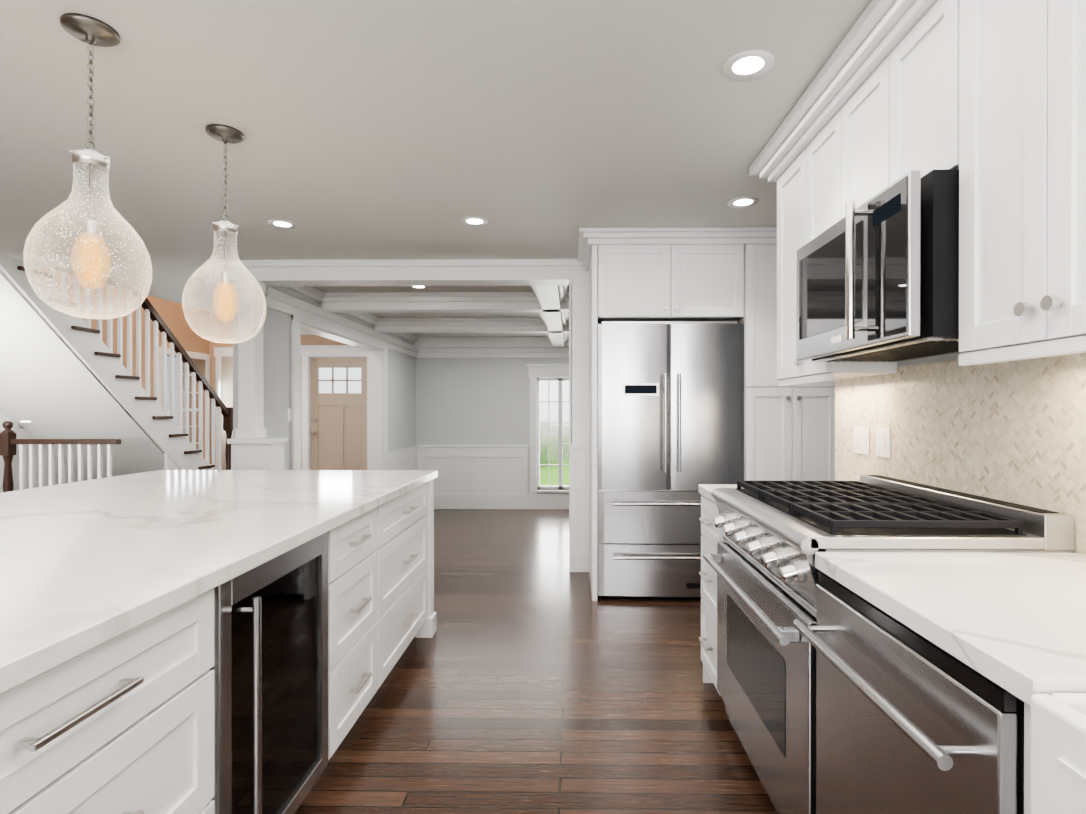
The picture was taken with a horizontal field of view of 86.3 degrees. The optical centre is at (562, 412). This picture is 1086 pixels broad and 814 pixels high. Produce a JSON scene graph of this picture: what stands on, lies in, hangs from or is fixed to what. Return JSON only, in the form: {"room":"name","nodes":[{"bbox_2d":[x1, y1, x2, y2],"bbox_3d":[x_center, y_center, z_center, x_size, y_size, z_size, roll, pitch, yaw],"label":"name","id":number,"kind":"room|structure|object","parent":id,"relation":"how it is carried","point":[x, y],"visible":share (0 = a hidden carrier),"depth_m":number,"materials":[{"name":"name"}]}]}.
{"room":"kitchen","nodes":[
{"label":"kitchen","id":0,"kind":"room"},
{"bbox_2d":[0,408,77,492],"bbox_3d":[-5.563,-0.083,5.085,0.006,2.650,4.310,0,0,1],"label":"wall","id":1,"kind":"structure","parent":0,"point":[23,433],"depth_m":5.99,"materials":[{"name":"white paint"}]},
{"bbox_2d":[18,421,29,428],"bbox_3d":[-5.471,0.077,5.949,0.150,0.175,0.170,0,0,1],"label":"light","id":2,"kind":"object","parent":1,"relation":"attached to","point":[20,426],"visible":0.23,"depth_m":5.90,"materials":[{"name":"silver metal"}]},
{"bbox_2d":[2,266,301,469],"bbox_3d":[-4.180,-1.362,6.532,0.150,5.200,5.350,0,0,1],"label":"wall","id":3,"kind":"structure","parent":0,"point":[171,314],"depth_m":8.28,"materials":[{"name":"beige"}]},
{"bbox_2d":[158,347,209,464],"bbox_3d":[-5.556,-0.038,8.456,0.125,1.720,1.130,0,0,1],"label":"window","id":4,"kind":"structure","parent":3,"relation":"in","point":[205,357],"depth_m":8.55,"materials":[{"name":"white"}]},
{"bbox_2d":[214,347,232,469],"bbox_3d":[-5.170,0.110,9.010,0.500,2.240,0.028,0,0,1],"label":"window","id":5,"kind":"structure","parent":3,"relation":"in","point":[224,373],"depth_m":9.01,"materials":[{"name":"white"}]},
{"bbox_2d":[302,335,366,356],"bbox_3d":[-3.399,-1.370,9.096,1.580,5.200,0.200,0,0,1],"label":"wall","id":6,"kind":"structure","parent":0,"point":[306,339],"depth_m":9.00,"materials":[{"name":"beige"}]},
{"bbox_2d":[301,345,367,469],"bbox_3d":[-3.489,0.095,9.072,1.200,2.270,0.235,0,0,1],"label":"front door","id":7,"kind":"structure","parent":6,"relation":"in","point":[334,431],"depth_m":9.05,"materials":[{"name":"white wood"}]},
{"bbox_2d":[233,284,568,493],"bbox_3d":[0.467,0.190,7.371,6.200,2.790,5.450,0,0,1],"label":"wall","id":8,"kind":"structure","parent":0,"point":[458,401],"depth_m":9.46,"materials":[{"name":"grey paint"}]},
{"bbox_2d":[287,409,291,421],"bbox_3d":[-2.459,0.024,5.216,0.008,0.115,0.080,0,0,1],"label":"light switch","id":9,"kind":"object","parent":8,"relation":"attached to","point":[289,415],"visible":1,"depth_m":5.21,"materials":[{"name":"white plastic"}]},
{"bbox_2d":[291,307,568,508],"bbox_3d":[0.013,0.301,7.093,5.300,2.570,4.720,0,0,1],"label":"trim","id":10,"kind":"structure","parent":8,"relation":"attached to","point":[482,477],"depth_m":9.43,"materials":[{"name":"white"}]},
{"bbox_2d":[526,364,568,493],"bbox_3d":[0.340,0.268,9.718,1.860,2.120,0.660,0,0,1],"label":"window","id":11,"kind":"structure","parent":8,"relation":"in","point":[535,371],"depth_m":9.55,"materials":[{"name":"white"}]},
{"bbox_2d":[0,0,871,336],"bbox_3d":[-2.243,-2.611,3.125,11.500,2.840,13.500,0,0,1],"label":"ceiling","id":12,"kind":"structure","parent":0,"point":[422,128],"depth_m":2.38,"materials":[{"name":"white paint"}]},
{"bbox_2d":[23,13,151,318],"bbox_3d":[-1.460,-0.739,1.793,0.308,0.894,0.308,0,0,1],"label":"pendant light","id":13,"kind":"object","parent":12,"relation":"hanging from","point":[92,31],"visible":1,"depth_m":1.78,"materials":[{"name":"clear glass"}]},
{"bbox_2d":[182,124,265,343],"bbox_3d":[-1.433,-0.741,2.459,0.308,0.894,0.308,0,0,1],"label":"pendant light","id":14,"kind":"object","parent":12,"relation":"hanging from","point":[225,134],"visible":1,"depth_m":2.44,"materials":[{"name":"clear glass"}]},
{"bbox_2d":[267,220,296,228],"bbox_3d":[-1.774,-1.189,3.663,0.169,0.004,0.169,0,0,-5],"label":"recessed light","id":15,"kind":"object","parent":12,"relation":"in","point":[283,224],"depth_m":3.66,"materials":[{"name":"white plastic"}]},
{"bbox_2d":[207,259,588,285],"bbox_3d":[-1.294,-1.116,4.631,2.996,0.160,0.230,0,0,1],"label":"header beam","id":16,"kind":"structure","parent":12,"relation":"attached to","point":[439,272],"depth_m":4.54,"materials":[{"name":"white"}]},
{"bbox_2d":[263,285,568,357],"bbox_3d":[0.113,-1.044,7.087,5.100,0.320,4.720,0,0,1],"label":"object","id":17,"kind":"structure","parent":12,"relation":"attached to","point":[550,303],"depth_m":6.85,"materials":[{"name":"white"}]},
{"bbox_2d":[410,286,427,288],"bbox_3d":[-1.370,-1.195,5.507,0.169,0.004,0.169,0,0,-5],"label":"recessed light","id":18,"kind":"object","parent":12,"relation":"in","point":[417,287],"depth_m":5.54,"materials":[{"name":"white"}]},
{"bbox_2d":[461,217,487,225],"bbox_3d":[-0.549,-1.189,3.607,0.169,0.004,0.169,0,0,-5],"label":"recessed light","id":19,"kind":"object","parent":12,"relation":"in","point":[471,221],"depth_m":3.61,"materials":[{"name":"white plastic"}]},
{"bbox_2d":[728,197,758,207],"bbox_3d":[1.021,-1.188,3.279,0.169,0.004,0.169,0,0,-5],"label":"recessed light","id":20,"kind":"object","parent":12,"relation":"in","point":[741,202],"depth_m":3.28,"materials":[{"name":"white"}]},
{"bbox_2d":[722,50,774,80],"bbox_3d":[0.633,-1.184,1.978,0.169,0.004,0.169,0,0,-8],"label":"recessed light","id":21,"kind":"object","parent":12,"relation":"in","point":[747,65],"depth_m":1.97,"materials":[{"name":"white"}]},
{"bbox_2d":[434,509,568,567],"bbox_3d":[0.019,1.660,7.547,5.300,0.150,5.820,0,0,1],"label":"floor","id":22,"kind":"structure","parent":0,"point":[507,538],"depth_m":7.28,"materials":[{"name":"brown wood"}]},
{"bbox_2d":[295,567,776,813],"bbox_3d":[-2.248,1.474,2.838,11.500,0.450,12.900,0,0,1],"label":"floor","id":23,"kind":"structure","parent":0,"point":[530,691],"depth_m":2.38,"materials":[{"name":"brown wood"}]},
{"bbox_2d":[0,421,120,491],"bbox_3d":[-4.915,0.660,5.673,1.155,1.160,0.100,0,0,1],"label":"guard rail","id":24,"kind":"object","parent":23,"relation":"on","point":[9,441],"visible":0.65,"depth_m":5.66,"materials":[{"name":"brown wood"}]},
{"bbox_2d":[0,255,232,480],"bbox_3d":[-4.892,-0.701,5.854,1.301,3.882,3.530,0,0,1],"label":"staircase","id":25,"kind":"structure","parent":23,"relation":"on","point":[64,376],"depth_m":5.72,"materials":[{"name":"white"}]},
{"bbox_2d":[0,474,437,813],"bbox_3d":[-1.537,0.817,1.223,1.588,0.876,4.195,0,0,1],"label":"kitchen island","id":26,"kind":"object","parent":23,"relation":"on","point":[122,722],"depth_m":1.16,"materials":[{"name":"white"}]},
{"bbox_2d":[0,470,437,685],"bbox_3d":[-1.561,0.359,1.209,1.620,0.040,4.270,0,0,1],"label":"island countertop","id":27,"kind":"structure","parent":26,"relation":"on","point":[80,562],"depth_m":1.59,"materials":[{"name":"white stone"}]},
{"bbox_2d":[227,279,287,469],"bbox_3d":[-2.418,0.104,4.596,0.350,2.280,0.260,0,0,1],"label":"column","id":28,"kind":"structure","parent":23,"relation":"on","point":[253,447],"depth_m":4.52,"materials":[{"name":"white"}]},
{"bbox_2d":[209,532,327,813],"bbox_3d":[-1.042,0.818,1.603,0.655,0.870,0.590,0,0,1],"label":"wine cooler","id":29,"kind":"object","parent":23,"relation":"on","point":[270,668],"visible":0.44,"depth_m":1.56,"materials":[{"name":"stainless steel"},{"name":"glass"}]},
{"bbox_2d":[597,321,743,597],"bbox_3d":[0.717,0.318,4.119,0.962,1.855,0.746,0,0,1],"label":"refrigerator","id":30,"kind":"object","parent":23,"relation":"on","point":[670,416],"visible":0.75,"depth_m":3.81,"materials":[{"name":"silver metal"}]},
{"bbox_2d":[699,492,724,694],"bbox_3d":[0.951,0.813,2.506,0.636,0.876,0.368,0,0,1],"label":"base cabinet","id":31,"kind":"object","parent":23,"relation":"on","point":[711,534],"depth_m":2.52,"materials":[{"name":"white wood"}]},
{"bbox_2d":[698,484,742,499],"bbox_3d":[0.949,0.355,2.506,0.640,0.040,0.377,0,0,1],"label":"countertop","id":32,"kind":"structure","parent":31,"relation":"on","point":[707,488],"depth_m":2.62,"materials":[{"name":"white stone"}]},
{"bbox_2d":[815,552,1085,707],"bbox_3d":[0.928,0.360,1.071,0.640,0.040,0.671,0,0,1],"label":"countertop","id":33,"kind":"structure","parent":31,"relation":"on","point":[1018,620],"depth_m":1.04,"materials":[{"name":"white stone"}]},
{"bbox_2d":[1030,693,1085,813],"bbox_3d":[0.836,0.488,0.351,0.514,0.268,0.760,0,0,1],"label":"farmhouse sink","id":34,"kind":"object","parent":33,"relation":"in","point":[1057,753],"visible":0.98,"depth_m":0.69,"materials":[{"name":"white"}]},
{"bbox_2d":[737,235,834,480],"bbox_3d":[1.514,0.053,4.158,0.615,2.385,0.696,0,0,1],"label":"tall cabinet","id":35,"kind":"object","parent":23,"relation":"on","point":[789,431],"depth_m":3.82,"materials":[{"name":"white"}]},
{"bbox_2d":[703,474,1073,813],"bbox_3d":[0.897,0.750,1.863,0.700,1.006,0.905,0,0,1],"label":"range","id":36,"kind":"object","parent":23,"relation":"on","point":[778,535],"visible":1,"depth_m":1.63,"materials":[{"name":"silver metal"}]},
{"bbox_2d":[793,572,1023,813],"bbox_3d":[0.868,0.820,1.094,0.660,0.870,0.605,0,0,1],"label":"dishwasher","id":37,"kind":"object","parent":23,"relation":"on","point":[909,721],"visible":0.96,"depth_m":1.03,"materials":[{"name":"silver metal"}]},
{"bbox_2d":[572,266,588,276],"bbox_3d":[1.425,0.024,4.621,2.707,2.440,0.220,0,0,1],"label":"wall","id":38,"kind":"structure","parent":0,"point":[579,271],"depth_m":4.53,"materials":[{"name":"white paint"}]},
{"bbox_2d":[569,279,588,571],"bbox_3d":[0.128,0.104,4.615,0.155,2.280,0.230,0,0,1],"label":"panels","id":39,"kind":"object","parent":38,"relation":"attached to","point":[578,425],"visible":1,"depth_m":4.51,"materials":[{"name":"white"}]},
{"bbox_2d":[590,235,745,334],"bbox_3d":[0.720,-0.885,4.166,0.966,0.510,0.696,0,0,1],"label":"upper cabinet","id":40,"kind":"object","parent":38,"relation":"attached to","point":[688,274],"depth_m":3.82,"materials":[{"name":"white wood"}]},
{"bbox_2d":[897,352,1078,552],"bbox_3d":[1.310,0.040,-0.487,0.152,2.440,6.360,0,0,1],"label":"wall","id":41,"kind":"structure","parent":0,"point":[955,356],"depth_m":2.00,"materials":[{"name":"white"}]},
{"bbox_2d":[773,144,833,383],"bbox_3d":[1.132,-0.635,2.545,0.266,0.970,0.337,0,0,1],"label":"upper cabinet","id":42,"kind":"object","parent":41,"relation":"attached to","point":[785,174],"depth_m":2.60,"materials":[{"name":"white"}]},
{"bbox_2d":[793,112,896,379],"bbox_3d":[1.128,-0.634,2.308,0.266,0.970,0.251,0,0,1],"label":"upper cabinet","id":43,"kind":"object","parent":41,"relation":"attached to","point":[811,146],"depth_m":2.30,"materials":[{"name":"white"}]},
{"bbox_2d":[825,56,872,229],"bbox_3d":[1.123,-0.868,1.939,0.266,0.500,0.485,0,0,1],"label":"upper cabinet","id":44,"kind":"object","parent":41,"relation":"attached to","point":[849,116],"depth_m":2.01,"materials":[{"name":"white wood"}]},
{"bbox_2d":[873,0,952,195],"bbox_3d":[1.119,-0.867,1.625,0.266,0.500,0.363,0,0,1],"label":"upper cabinet","id":45,"kind":"object","parent":41,"relation":"attached to","point":[913,65],"depth_m":1.63,"materials":[{"name":"white wood"}]},
{"bbox_2d":[796,169,960,361],"bbox_3d":[1.031,-0.397,1.815,0.431,0.425,0.730,0,0,1],"label":"microwave","id":46,"kind":"object","parent":45,"relation":"attached to","point":[878,277],"visible":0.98,"depth_m":1.58,"materials":[{"name":"silver metal"}]},
{"bbox_2d":[835,353,1085,553],"bbox_3d":[1.240,0.089,0.464,0.014,0.504,4.460,0,0,1],"label":"tile backsplash","id":47,"kind":"structure","parent":41,"relation":"attached to","point":[1012,431],"depth_m":1.73,"materials":[{"name":"beige tile"}]},
{"bbox_2d":[853,426,868,454],"bbox_3d":[1.257,0.118,2.444,0.008,0.115,0.130,0,0,1],"label":"electrical outlet plate","id":48,"kind":"object","parent":47,"relation":"attached to","point":[861,441],"depth_m":2.43,"materials":[{"name":"white plastic"}]},
{"bbox_2d":[876,428,890,457],"bbox_3d":[1.255,0.119,2.271,0.008,0.115,0.105,0,0,1],"label":"electrical outlet plate","id":49,"kind":"object","parent":47,"relation":"attached to","point":[883,435],"depth_m":2.26,"materials":[{"name":"white"}]},
{"bbox_2d":[953,0,1085,359],"bbox_3d":[1.112,-0.630,1.169,0.266,0.970,0.551,0,0,1],"label":"upper cabinet","id":50,"kind":"object","parent":41,"relation":"attached to","point":[987,98],"depth_m":1.25,"materials":[{"name":"white wood"}]},
{"label":"outside","id":51,"kind":"structure","parent":0,"visible":0},
{"bbox_2d":[319,368,568,484],"bbox_3d":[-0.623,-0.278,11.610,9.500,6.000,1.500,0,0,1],"label":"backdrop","id":52,"kind":"structure","parent":51,"point":[355,388],"depth_m":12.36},
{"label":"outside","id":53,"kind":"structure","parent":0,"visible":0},
{"bbox_2d":[167,356,182,432],"bbox_3d":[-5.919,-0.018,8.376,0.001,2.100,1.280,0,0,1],"label":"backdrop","id":54,"kind":"structure","parent":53,"point":[175,386],"depth_m":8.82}
]}

